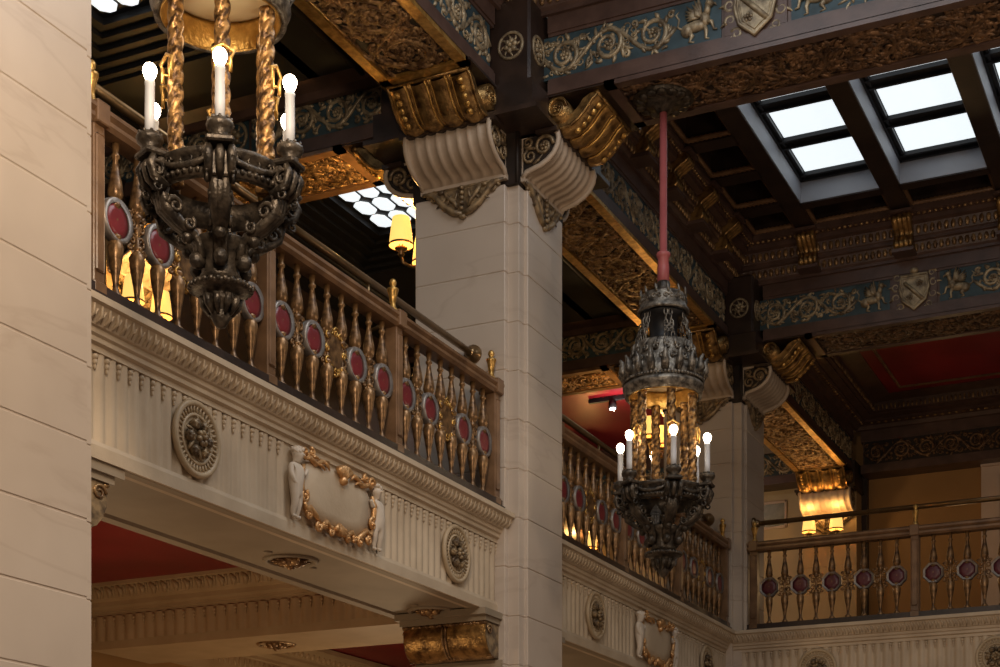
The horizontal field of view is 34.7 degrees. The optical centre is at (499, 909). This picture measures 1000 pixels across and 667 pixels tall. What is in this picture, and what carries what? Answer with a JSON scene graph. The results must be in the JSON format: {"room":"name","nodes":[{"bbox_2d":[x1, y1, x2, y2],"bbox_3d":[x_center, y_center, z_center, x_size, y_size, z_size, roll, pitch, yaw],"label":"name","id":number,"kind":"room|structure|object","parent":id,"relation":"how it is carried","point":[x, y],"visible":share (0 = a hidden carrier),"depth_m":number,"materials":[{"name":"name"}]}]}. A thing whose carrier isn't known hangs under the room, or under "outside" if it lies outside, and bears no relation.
{"room":"grand hotel lobby","nodes":[
{"label":"grand hotel lobby","id":0,"kind":"room"},
{"bbox_2d":[134,0,304,328],"bbox_3d":[-1.267,-4.508,7.252,0.830,3.745,0.747,0,0,-39],"label":"chandelier","id":1,"kind":"object","parent":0,"point":[221,260],"visible":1,"depth_m":7.12,"materials":[{"name":"metal"}]},
{"bbox_2d":[144,79,154,129],"bbox_3d":[-1.540,-3.525,7.028,0.047,0.240,0.046,0,0,-39],"label":"candle","id":2,"kind":"object","parent":1,"relation":"on","point":[149,84],"depth_m":7.01,"materials":[{"name":"white wax"}]},
{"bbox_2d":[155,119,158,130],"bbox_3d":[-1.598,-3.525,7.376,0.047,0.240,0.046,0,0,21],"label":"candle","id":3,"kind":"object","parent":1,"relation":"on","point":[156,120],"depth_m":7.36,"materials":[{"name":"white wax"}]},
{"bbox_2d":[215,64,224,115],"bbox_3d":[-1.210,-3.525,6.903,0.046,0.240,0.047,0,0,-9],"label":"candle","id":4,"kind":"object","parent":1,"relation":"on","point":[219,68],"depth_m":6.89,"materials":[{"name":"white wax"}]},
{"bbox_2d":[285,91,294,140],"bbox_3d":[-0.937,-3.525,7.127,0.047,0.240,0.046,0,0,21],"label":"candle","id":5,"kind":"object","parent":1,"relation":"on","point":[289,95],"depth_m":7.11,"materials":[{"name":"white wax"}]},
{"bbox_2d":[91,521,415,666],"bbox_3d":[-2.482,-2.953,13.149,3.300,0.125,25.600,0,0,25],"label":"ceiling","id":6,"kind":"structure","parent":0,"point":[117,553],"depth_m":13.25,"materials":[{"name":"red paint"}]},
{"bbox_2d":[90,567,403,663],"bbox_3d":[-2.060,-2.578,13.967,3.258,0.625,1.020,0,0,25],"label":"beam","id":7,"kind":"structure","parent":6,"relation":"attached to","point":[237,611],"depth_m":13.80,"materials":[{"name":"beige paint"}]},
{"bbox_2d":[91,273,590,666],"bbox_3d":[-4.449,-2.850,13.090,0.200,8.900,27.800,0,0,25],"label":"wall","id":8,"kind":"structure","parent":0,"point":[186,319],"depth_m":17.40,"materials":[{"name":"beige paint"}]},
{"bbox_2d":[91,0,364,129],"bbox_3d":[-3.275,-6.950,11.300,3.460,0.280,5.220,0,0,25],"label":"ceiling","id":9,"kind":"structure","parent":8,"relation":"in","point":[126,35],"depth_m":12.89,"materials":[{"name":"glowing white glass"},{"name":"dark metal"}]},
{"bbox_2d":[105,68,379,155],"bbox_3d":[-2.267,-6.815,13.600,3.200,0.130,0.200,0,0,25],"label":"trim","id":10,"kind":"structure","parent":8,"relation":"attached to","point":[348,81],"depth_m":13.33,"materials":[{"name":"brown wood"}]},
{"bbox_2d":[171,649,389,666],"bbox_3d":[-0.876,-2.640,20.072,0.240,0.480,11.000,0,0,25],"label":"trim","id":11,"kind":"structure","parent":8,"relation":"attached to","point":[315,658],"depth_m":17.25,"materials":[{"name":"beige paint"}]},
{"bbox_2d":[237,185,626,350],"bbox_3d":[-0.714,-6.950,16.671,3.460,0.280,5.220,0,0,25],"label":"ceiling","id":12,"kind":"structure","parent":8,"relation":"in","point":[356,226],"depth_m":16.78,"materials":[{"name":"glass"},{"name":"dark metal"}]},
{"bbox_2d":[407,314,637,363],"bbox_3d":[0.294,-6.815,18.971,3.200,0.130,0.200,0,0,25],"label":"trim","id":13,"kind":"structure","parent":8,"relation":"attached to","point":[613,322],"depth_m":18.60,"materials":[{"name":"brown wood"}]},
{"bbox_2d":[564,449,590,477],"bbox_3d":[0.438,-6.960,22.758,0.300,0.320,5.300,0,0,25],"label":"trim","id":14,"kind":"structure","parent":8,"relation":"attached to","point":[565,451],"depth_m":24.50,"materials":[{"name":"brown wood"}]},
{"bbox_2d":[590,444,773,476],"bbox_3d":[2.906,-6.960,24.217,3.500,0.320,0.300,0,0,25],"label":"trim","id":15,"kind":"structure","parent":8,"relation":"attached to","point":[767,451],"depth_m":24.53,"materials":[{"name":"brown wood"}]},
{"bbox_2d":[562,388,663,450],"bbox_3d":[1.889,-7.130,22.187,3.510,0.060,5.520,0,0,25],"label":"ceiling","id":16,"kind":"structure","parent":0,"point":[610,427],"depth_m":22.99,"materials":[{"name":"red paint"}]},
{"bbox_2d":[588,395,624,410],"bbox_3d":[1.555,-6.997,22.081,0.700,0.185,0.117,0,0,25],"label":"track spotlight","id":17,"kind":"object","parent":16,"relation":"attached to","point":[612,400],"visible":0.96,"depth_m":22.06,"materials":[{"name":"black paint"}]},
{"bbox_2d":[629,431,980,622],"bbox_3d":[6.725,-5.200,23.105,11.750,4.400,0.200,0,0,25],"label":"wall","id":18,"kind":"structure","parent":0,"point":[962,483],"depth_m":23.36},
{"bbox_2d":[596,454,797,493],"bbox_3d":[3.074,-6.680,24.656,3.325,0.660,0.643,0,0,25],"label":"beam","id":19,"kind":"structure","parent":18,"relation":"attached to","point":[778,476],"depth_m":23.85,"materials":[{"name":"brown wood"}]},
{"bbox_2d":[763,500,786,529],"bbox_3d":[4.078,-5.980,24.235,0.560,0.420,0.030,0,0,25],"label":"framed picture","id":20,"kind":"object","parent":18,"relation":"attached to","point":[773,510],"visible":0.56,"depth_m":24.18},
{"bbox_2d":[861,477,868,614],"bbox_3d":[5.385,-4.805,23.584,0.100,3.390,0.110,0,0,25],"label":"trim","id":21,"kind":"structure","parent":18,"relation":"attached to","point":[864,499],"depth_m":23.53,"materials":[{"name":"brown wood"}]},
{"bbox_2d":[861,414,999,479],"bbox_3d":[8.129,-6.680,22.246,6.075,0.660,0.643,0,0,25],"label":"beam","id":22,"kind":"structure","parent":18,"relation":"attached to","point":[966,443],"depth_m":22.87,"materials":[{"name":"brown wood"}]},
{"bbox_2d":[981,462,999,605],"bbox_3d":[7.884,-4.755,22.364,2.220,3.290,0.160,0,0,25],"label":"door","id":23,"kind":"structure","parent":18,"relation":"in","point":[990,472],"depth_m":22.77,"materials":[{"name":"brown wood"}]},
{"bbox_2d":[668,54,999,236],"bbox_3d":[4.363,-7.600,14.261,6.000,0.400,5.300,0,0,25],"label":"ceiling","id":24,"kind":"structure","parent":0,"point":[728,151],"depth_m":16.09,"materials":[{"name":"brown wood"}]},
{"bbox_2d":[617,124,752,282],"bbox_3d":[1.655,-7.210,15.541,0.290,0.500,5.220,0,0,25],"label":"trim","id":25,"kind":"structure","parent":24,"relation":"attached to","point":[695,180],"depth_m":16.14,"materials":[{"name":"brown wood"}]},
{"bbox_2d":[630,121,670,168],"bbox_3d":[1.385,-7.188,14.905,0.350,0.395,0.250,0,0,25],"label":"console","id":26,"kind":"object","parent":25,"relation":"attached to","point":[645,154],"visible":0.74,"depth_m":14.85,"materials":[{"name":"brown wood"}]},
{"bbox_2d":[659,146,697,202],"bbox_3d":[1.730,-7.188,15.627,0.350,0.395,0.250,0,0,25],"label":"console","id":27,"kind":"object","parent":25,"relation":"attached to","point":[685,162],"visible":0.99,"depth_m":15.55,"materials":[{"name":"brown wood"}]},
{"bbox_2d":[686,180,722,233],"bbox_3d":[2.074,-7.188,16.349,0.350,0.395,0.250,0,0,25],"label":"console","id":28,"kind":"object","parent":25,"relation":"attached to","point":[699,220],"visible":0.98,"depth_m":16.28,"materials":[{"name":"brown wood"}]},
{"bbox_2d":[711,212,745,262],"bbox_3d":[2.427,-7.188,17.089,0.350,0.395,0.250,0,0,25],"label":"console","id":29,"kind":"object","parent":25,"relation":"attached to","point":[723,251],"visible":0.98,"depth_m":17.02,"materials":[{"name":"brown wood"}]},
{"bbox_2d":[737,86,878,202],"bbox_3d":[2.800,-7.575,15.061,0.850,0.330,3.370,0,0,25],"label":"window","id":30,"kind":"structure","parent":24,"relation":"attached to","point":[805,135],"depth_m":15.93,"materials":[{"name":"white glass"}]},
{"bbox_2d":[740,190,999,286],"bbox_3d":[5.344,-7.210,16.513,6.112,0.500,0.290,0,0,25],"label":"trim","id":31,"kind":"structure","parent":24,"relation":"attached to","point":[970,221],"depth_m":17.14,"materials":[{"name":"brown wood"}]},
{"bbox_2d":[792,225,821,275],"bbox_3d":[3.358,-7.188,17.427,0.250,0.395,0.350,0,0,25],"label":"console","id":32,"kind":"object","parent":31,"relation":"attached to","point":[808,260],"visible":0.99,"depth_m":17.37,"materials":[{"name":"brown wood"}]},
{"bbox_2d":[888,206,916,258],"bbox_3d":[4.287,-7.188,16.983,0.250,0.395,0.350,0,0,25],"label":"console","id":33,"kind":"object","parent":31,"relation":"attached to","point":[901,219],"visible":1,"depth_m":16.93,"materials":[{"name":"brown wood"}]},
{"bbox_2d":[993,190,999,240],"bbox_3d":[5.253,-7.188,16.523,0.250,0.395,0.350,0,0,25],"label":"console","id":34,"kind":"object","parent":31,"relation":"attached to","point":[996,194],"visible":1,"depth_m":16.47,"materials":[{"name":"brown wood"}]},
{"bbox_2d":[848,59,986,183],"bbox_3d":[3.748,-7.575,14.609,0.890,0.330,3.370,0,0,25],"label":"window","id":35,"kind":"structure","parent":24,"relation":"attached to","point":[917,115],"depth_m":15.46,"materials":[{"name":"white glass"}]},
{"bbox_2d":[971,47,999,136],"bbox_3d":[4.714,-7.575,14.149,0.890,0.330,3.370,0,0,25],"label":"window","id":36,"kind":"structure","parent":24,"relation":"attached to","point":[987,62],"depth_m":14.54,"materials":[{"name":"black paint"}]},
{"bbox_2d":[860,331,999,392],"bbox_3d":[6.856,-7.296,19.652,6.140,0.088,5.220,0,0,25],"label":"ceiling","id":37,"kind":"structure","parent":0,"point":[976,357],"depth_m":21.21,"materials":[{"name":"red paint"}]},
{"bbox_2d":[762,286,888,430],"bbox_3d":[4.330,-7.145,20.791,0.600,0.370,5.100,0,0,25],"label":"trim","id":38,"kind":"structure","parent":37,"relation":"attached to","point":[847,381],"depth_m":21.72,"materials":[{"name":"brown wood"}]},
{"bbox_2d":[856,378,999,431],"bbox_3d":[7.818,-7.145,21.709,6.106,0.370,0.600,0,0,25],"label":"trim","id":39,"kind":"structure","parent":37,"relation":"attached to","point":[979,398],"depth_m":22.55,"materials":[{"name":"brown wood"}]},
{"bbox_3d":[2.212,-7.470,9.913,6.140,0.060,3.000,0,0,25],"label":"ceiling","id":40,"kind":"structure","parent":0,"visible":0},
{"bbox_2d":[489,0,510,9],"bbox_3d":[-0.426,-7.210,11.177,0.290,0.500,3.010,0,0,25],"label":"trim","id":41,"kind":"structure","parent":40,"relation":"attached to","point":[497,4],"depth_m":12.31,"materials":[{"name":"brown wood"}]},
{"bbox_2d":[533,0,609,17],"bbox_3d":[2.783,-7.210,11.142,6.112,0.500,0.290,0,0,25],"label":"trim","id":42,"kind":"structure","parent":40,"relation":"attached to","point":[548,8],"depth_m":12.37,"materials":[{"name":"brown wood"}]},
{"bbox_3d":[3.853,1.650,9.242,19.000,0.100,28.000,0,0,25],"label":"floor","id":43,"kind":"structure","parent":0,"visible":0},
{"bbox_2d":[0,0,90,666],"bbox_3d":[-2.639,-2.710,7.767,1.588,8.620,1.588,0,0,25],"label":"marble column","id":44,"kind":"structure","parent":43,"relation":"on","point":[45,45],"depth_m":7.62,"materials":[{"name":"beige stone"}]},
{"bbox_2d":[90,458,124,526],"bbox_3d":[-2.455,-2.112,8.431,0.800,0.435,0.485,0,0,25],"label":"console","id":45,"kind":"object","parent":44,"relation":"attached to","point":[103,475],"visible":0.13,"depth_m":8.34,"materials":[{"name":"beige stone"}]},
{"bbox_2d":[363,0,609,666],"bbox_3d":[-0.084,-2.710,13.124,1.588,8.620,1.588,0,0,25],"label":"marble column","id":46,"kind":"structure","parent":43,"relation":"on","point":[491,204],"depth_m":12.64,"materials":[{"name":"beige stone"}]},
{"bbox_2d":[105,87,383,203],"bbox_3d":[-2.129,-6.654,14.035,3.075,0.712,0.755,0,0,25],"label":"beam","id":47,"kind":"structure","parent":46,"relation":"attached to","point":[322,128],"depth_m":13.48,"materials":[{"name":"brown wood"}]},
{"bbox_2d":[95,84,481,363],"bbox_3d":[-1.312,-4.306,10.419,0.208,0.337,5.000,0,0,25],"label":"brass handrail","id":48,"kind":"object","parent":46,"relation":"attached to","point":[473,353],"visible":0.37,"depth_m":10.79,"materials":[{"name":"gold metal"}]},
{"bbox_2d":[342,138,408,204],"bbox_3d":[-0.883,-6.210,13.505,0.570,0.294,0.840,0,0,25],"label":"bracket","id":49,"kind":"object","parent":46,"relation":"attached to","point":[364,157],"visible":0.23,"depth_m":13.23,"materials":[{"name":"brown wood"}]},
{"bbox_2d":[293,0,494,86],"bbox_3d":[-1.356,-6.653,10.435,0.757,0.714,4.550,0,0,25],"label":"beam","id":50,"kind":"structure","parent":46,"relation":"attached to","point":[394,42],"depth_m":11.68,"materials":[{"name":"brown wood"}]},
{"bbox_2d":[389,214,415,267],"bbox_3d":[-0.669,-5.539,13.403,0.355,0.403,0.607,0,0,25],"label":"wall lamp","id":51,"kind":"object","parent":46,"relation":"attached to","point":[401,240],"visible":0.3,"depth_m":13.20,"materials":[{"name":"gold metal"}]},
{"bbox_2d":[376,56,504,143],"bbox_3d":[-0.465,-6.210,12.325,0.840,0.294,0.570,0,0,25],"label":"bracket","id":52,"kind":"object","parent":46,"relation":"attached to","point":[451,100],"visible":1,"depth_m":12.24,"materials":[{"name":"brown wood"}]},
{"bbox_2d":[394,607,502,666],"bbox_3d":[-0.387,-2.112,12.628,0.800,0.435,0.404,0,0,25],"label":"console","id":53,"kind":"object","parent":46,"relation":"attached to","point":[467,634],"visible":1,"depth_m":12.52,"materials":[{"name":"brown metal"}]},
{"bbox_2d":[535,82,640,173],"bbox_3d":[0.715,-6.210,12.743,0.570,0.294,0.840,0,0,25],"label":"bracket","id":54,"kind":"object","parent":46,"relation":"attached to","point":[589,119],"visible":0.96,"depth_m":12.54,"materials":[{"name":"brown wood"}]},
{"bbox_2d":[562,152,727,336],"bbox_3d":[1.203,-6.653,15.806,0.773,0.714,4.552,0,0,25],"label":"beam","id":55,"kind":"structure","parent":46,"relation":"attached to","point":[612,237],"depth_m":15.59,"materials":[{"name":"brown wood"}]},
{"bbox_2d":[543,0,999,127],"bbox_3d":[3.150,-6.654,11.510,5.975,0.712,0.798,0,0,25],"label":"beam","id":56,"kind":"structure","parent":46,"relation":"attached to","point":[727,53],"depth_m":11.95,"materials":[{"name":"brown wood"}]},
{"bbox_2d":[613,84,714,577],"bbox_3d":[1.274,-4.463,12.465,0.747,3.745,0.830,0,0,-7],"label":"chandelier","id":57,"kind":"object","parent":56,"relation":"hanging from","point":[663,370],"visible":1,"depth_m":12.34,"materials":[{"name":"metal"}]},
{"bbox_2d":[617,453,622,480],"bbox_3d":[0.950,-3.480,12.604,0.047,0.240,0.046,0,0,23],"label":"candle","id":58,"kind":"object","parent":57,"relation":"on","point":[620,455],"depth_m":12.58,"materials":[{"name":"white wax"}]},
{"bbox_2d":[626,440,631,468],"bbox_3d":[0.992,-3.480,12.254,0.047,0.240,0.046,0,0,-37],"label":"candle","id":59,"kind":"object","parent":57,"relation":"on","point":[629,442],"depth_m":12.23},
{"bbox_2d":[670,435,676,463],"bbox_3d":[1.316,-3.480,12.115,0.046,0.240,0.047,0,0,-7],"label":"candle","id":60,"kind":"object","parent":57,"relation":"on","point":[673,437],"depth_m":12.10,"materials":[{"name":"white wax"}]},
{"bbox_2d":[696,456,698,482],"bbox_3d":[1.557,-3.480,12.677,0.047,0.240,0.046,0,0,-37],"label":"candle","id":61,"kind":"object","parent":57,"relation":"on","point":[697,463],"depth_m":12.66,"materials":[{"name":"white wax"}]},
{"bbox_2d":[704,443,709,471],"bbox_3d":[1.599,-3.480,12.326,0.047,0.240,0.046,0,0,23],"label":"candle","id":62,"kind":"object","parent":57,"relation":"on","point":[707,445],"depth_m":12.31,"materials":[{"name":"white wax"}]},
{"bbox_2d":[642,275,795,666],"bbox_3d":[2.477,-2.710,18.495,1.588,8.620,1.588,0,0,25],"label":"marble column","id":63,"kind":"structure","parent":43,"relation":"on","point":[733,405],"depth_m":17.95,"materials":[{"name":"beige stone"}]},
{"bbox_2d":[411,326,638,396],"bbox_3d":[0.432,-6.654,19.406,3.076,0.712,0.755,0,0,25],"label":"beam","id":64,"kind":"structure","parent":63,"relation":"attached to","point":[586,358],"depth_m":18.77,"materials":[{"name":"brown wood"}]},
{"bbox_2d":[607,364,619,377],"bbox_3d":[1.678,-6.210,18.876,0.570,0.294,0.840,0,0,25],"label":"bracket","id":65,"kind":"object","parent":63,"relation":"attached to","point":[615,368],"visible":0.02,"depth_m":18.64,"materials":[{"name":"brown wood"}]},
{"bbox_2d":[562,414,714,525],"bbox_3d":[1.249,-4.306,15.790,0.208,0.337,5.000,0,0,25],"label":"brass handrail","id":66,"kind":"object","parent":63,"relation":"attached to","point":[708,519],"visible":0.33,"depth_m":15.05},
{"bbox_2d":[646,416,651,446],"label":"wall lamp","id":67,"kind":"object","parent":63,"relation":"attached to","point":[648,429],"depth_m":18.54,"materials":[{"name":"yellow glass"}]},
{"bbox_2d":[659,425,663,458],"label":"wall lamp","id":68,"kind":"object","parent":63,"relation":"attached to","point":[661,426],"depth_m":18.90,"materials":[{"name":"yellow glass"}]},
{"bbox_2d":[647,322,733,364],"bbox_3d":[2.096,-6.210,17.696,0.840,0.294,0.570,0,0,25],"label":"bracket","id":69,"kind":"object","parent":63,"relation":"attached to","point":[713,343],"visible":0.45,"depth_m":17.52,"materials":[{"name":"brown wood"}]},
{"bbox_2d":[754,335,820,386],"bbox_3d":[3.276,-6.210,18.114,0.570,0.294,0.840,0,0,25],"label":"bracket","id":70,"kind":"object","parent":63,"relation":"attached to","point":[790,358],"visible":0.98,"depth_m":17.88,"materials":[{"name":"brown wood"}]},
{"bbox_2d":[763,373,853,472],"bbox_3d":[3.785,-6.653,21.222,0.763,0.714,4.650,0,0,25],"label":"beam","id":71,"kind":"structure","parent":63,"relation":"attached to","point":[807,431],"depth_m":21.59,"materials":[{"name":"brown wood"}]},
{"bbox_2d":[751,495,999,527],"bbox_3d":[5.596,-4.400,16.941,6.000,0.150,0.150,0,0,25],"label":"brass handrail","id":72,"kind":"object","parent":63,"relation":"attached to","point":[989,498],"visible":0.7,"depth_m":17.62,"materials":[{"name":"gold metal"}]},
{"bbox_2d":[760,245,999,357],"bbox_3d":[5.715,-6.654,16.878,5.963,0.712,0.779,0,0,25],"label":"beam","id":73,"kind":"structure","parent":63,"relation":"attached to","point":[953,295],"depth_m":17.33,"materials":[{"name":"brown wood"}]},
{"bbox_3d":[1.263,-3.065,11.418,11.550,0.090,25.700,0,0,25],"label":"floor","id":74,"kind":"structure","parent":0,"visible":0},
{"bbox_2d":[104,179,173,309],"bbox_3d":[-3.404,-4.805,14.707,0.794,3.390,0.880,0,0,25],"label":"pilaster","id":75,"kind":"object","parent":74,"relation":"on","point":[125,268],"visible":0.11,"depth_m":14.47,"materials":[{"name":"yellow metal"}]},
{"bbox_2d":[122,274,133,301],"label":"wall lamp","id":76,"kind":"object","parent":75,"relation":"attached to","point":[128,292],"depth_m":14.17,"materials":[{"name":"yellow glass"}]},
{"bbox_2d":[140,284,144,305],"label":"wall lamp","id":77,"kind":"object","parent":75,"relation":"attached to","point":[142,301],"depth_m":14.24,"materials":[{"name":"yellow glass"}]},
{"bbox_2d":[150,295,154,312],"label":"wall lamp","id":78,"kind":"object","parent":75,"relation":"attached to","point":[152,309],"depth_m":14.55,"materials":[{"name":"yellow glass"}]},
{"bbox_2d":[125,196,206,232],"bbox_3d":[-2.964,-6.210,14.497,0.570,0.294,0.840,0,0,25],"label":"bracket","id":79,"kind":"object","parent":75,"relation":"attached to","point":[127,197],"visible":0.02,"depth_m":14.22,"materials":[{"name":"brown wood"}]},
{"bbox_2d":[160,290,172,320],"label":"wall lamp","id":80,"kind":"object","parent":75,"relation":"attached to","point":[165,307],"depth_m":14.56,"materials":[{"name":"yellow glass"}]},
{"bbox_2d":[90,59,504,507],"bbox_3d":[-1.110,-3.748,10.334,0.176,1.276,5.020,0,0,25],"label":"balustrade","id":81,"kind":"object","parent":74,"relation":"on","point":[268,325],"visible":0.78,"depth_m":10.20,"materials":[{"name":"brown wood"}]},
{"bbox_2d":[90,289,514,619],"bbox_3d":[-1.400,-2.692,10.482,0.950,0.847,5.078,0,0,25],"label":"gallery","id":82,"kind":"object","parent":74,"relation":"attached to","point":[219,461],"visible":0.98,"depth_m":9.86,"materials":[{"name":"beige stone"}]},
{"bbox_2d":[185,416,213,461],"bbox_3d":[-1.684,-2.655,9.002,0.086,0.252,0.235,0,0,25],"label":"flower","id":83,"kind":"object","parent":82,"relation":"on","point":[199,443],"depth_m":8.98,"materials":[{"name":"brown stone"}]},
{"bbox_2d":[270,557,310,570],"bbox_3d":[-1.398,-2.316,10.682,0.271,0.095,0.261,0,0,25],"label":"flower","id":84,"kind":"object","parent":82,"relation":"on","point":[291,563],"depth_m":10.64,"materials":[{"name":"gold metal"}]},
{"bbox_2d":[414,609,442,619],"bbox_3d":[-0.538,-2.316,12.487,0.271,0.095,0.261,0,0,25],"label":"flower","id":85,"kind":"object","parent":82,"relation":"on","point":[429,613],"depth_m":12.42,"materials":[{"name":"gold metal"}]},
{"bbox_2d":[449,537,467,570],"bbox_3d":[-0.298,-2.655,11.908,0.086,0.252,0.235,0,0,25],"label":"flower","id":86,"kind":"object","parent":82,"relation":"on","point":[458,555],"depth_m":11.87,"materials":[{"name":"brown stone"}]},
{"bbox_2d":[581,490,612,559],"bbox_3d":[1.356,-4.805,25.148,0.880,3.390,0.794,0,0,25],"label":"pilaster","id":87,"kind":"object","parent":74,"relation":"on","point":[603,548],"visible":0.02,"depth_m":24.96,"materials":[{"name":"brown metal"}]},
{"bbox_2d":[587,533,596,549],"bbox_3d":[1.257,-5.639,24.940,0.607,0.403,0.355,0,0,25],"label":"wall lamp","id":88,"kind":"object","parent":87,"relation":"attached to","point":[589,538],"visible":0.02,"depth_m":24.71,"materials":[{"name":"yellow glass"}]},
{"bbox_2d":[562,422,731,628],"bbox_3d":[1.451,-3.748,15.705,0.176,1.276,5.020,0,0,25],"label":"balustrade","id":89,"kind":"object","parent":74,"relation":"on","point":[587,505],"visible":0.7,"depth_m":14.99,"materials":[{"name":"brown wood"}]},
{"bbox_2d":[562,539,735,666],"bbox_3d":[1.168,-2.692,15.866,0.950,0.847,5.108,0,0,25],"label":"fascia","id":90,"kind":"object","parent":74,"relation":"attached to","point":[611,617],"visible":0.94,"depth_m":15.11,"materials":[{"name":"beige stone"}]},
{"bbox_2d":[591,602,604,629],"bbox_3d":[0.894,-2.655,14.409,0.086,0.252,0.235,0,0,25],"label":"flower","id":91,"kind":"object","parent":90,"relation":"on","point":[597,616],"depth_m":14.37,"materials":[{"name":"beige stone"}]},
{"bbox_2d":[704,653,713,666],"bbox_3d":[2.271,-2.655,17.297,0.086,0.252,0.235,0,0,25],"label":"flower","id":92,"kind":"object","parent":90,"relation":"on","point":[708,657],"depth_m":17.26,"materials":[{"name":"brown stone"}]},
{"bbox_2d":[794,460,863,619],"bbox_3d":[4.854,-4.805,23.480,0.880,3.390,0.794,0,0,25],"label":"pilaster","id":93,"kind":"object","parent":74,"relation":"on","point":[844,500],"visible":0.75,"depth_m":23.36,"materials":[{"name":"beige stone"}]},
{"bbox_2d":[802,520,815,535],"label":"wall lamp","id":94,"kind":"object","parent":93,"relation":"attached to","point":[809,527],"depth_m":23.24,"materials":[{"name":"yellow glass"}]},
{"bbox_2d":[790,461,855,495],"bbox_3d":[4.657,-6.210,23.067,0.840,0.294,0.570,0,0,25],"label":"bracket","id":95,"kind":"object","parent":93,"relation":"attached to","point":[808,481],"visible":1,"depth_m":22.97,"materials":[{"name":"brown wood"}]},
{"bbox_2d":[829,517,843,533],"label":"wall lamp","id":96,"kind":"object","parent":93,"relation":"attached to","point":[836,524],"depth_m":23.07,"materials":[{"name":"yellow glass"}]},
{"bbox_2d":[732,610,999,666],"bbox_3d":[5.589,-2.719,16.939,6.408,0.793,0.950,0,0,25],"label":"fascia","id":97,"kind":"object","parent":74,"relation":"attached to","point":[972,639],"visible":1,"depth_m":17.23,"materials":[{"name":"beige stone"}]},
{"bbox_2d":[806,657,826,666],"bbox_3d":[3.472,-2.655,17.527,0.235,0.252,0.086,0,0,25],"label":"flower","id":98,"kind":"object","parent":97,"relation":"on","point":[810,661],"depth_m":17.53,"materials":[{"name":"beige stone"}]},
{"bbox_2d":[746,504,999,629],"bbox_3d":[5.519,-3.748,16.778,6.000,1.276,0.176,0,0,25],"label":"balustrade","id":99,"kind":"object","parent":97,"relation":"on","point":[967,569],"visible":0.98,"depth_m":17.43,"materials":[{"name":"brown wood"}]},
{"bbox_2d":[985,644,999,666],"bbox_3d":[5.187,-2.655,16.709,0.235,0.252,0.086,0,0,25],"label":"flower","id":100,"kind":"object","parent":97,"relation":"on","point":[992,651],"depth_m":16.73,"materials":[{"name":"beige stone"}]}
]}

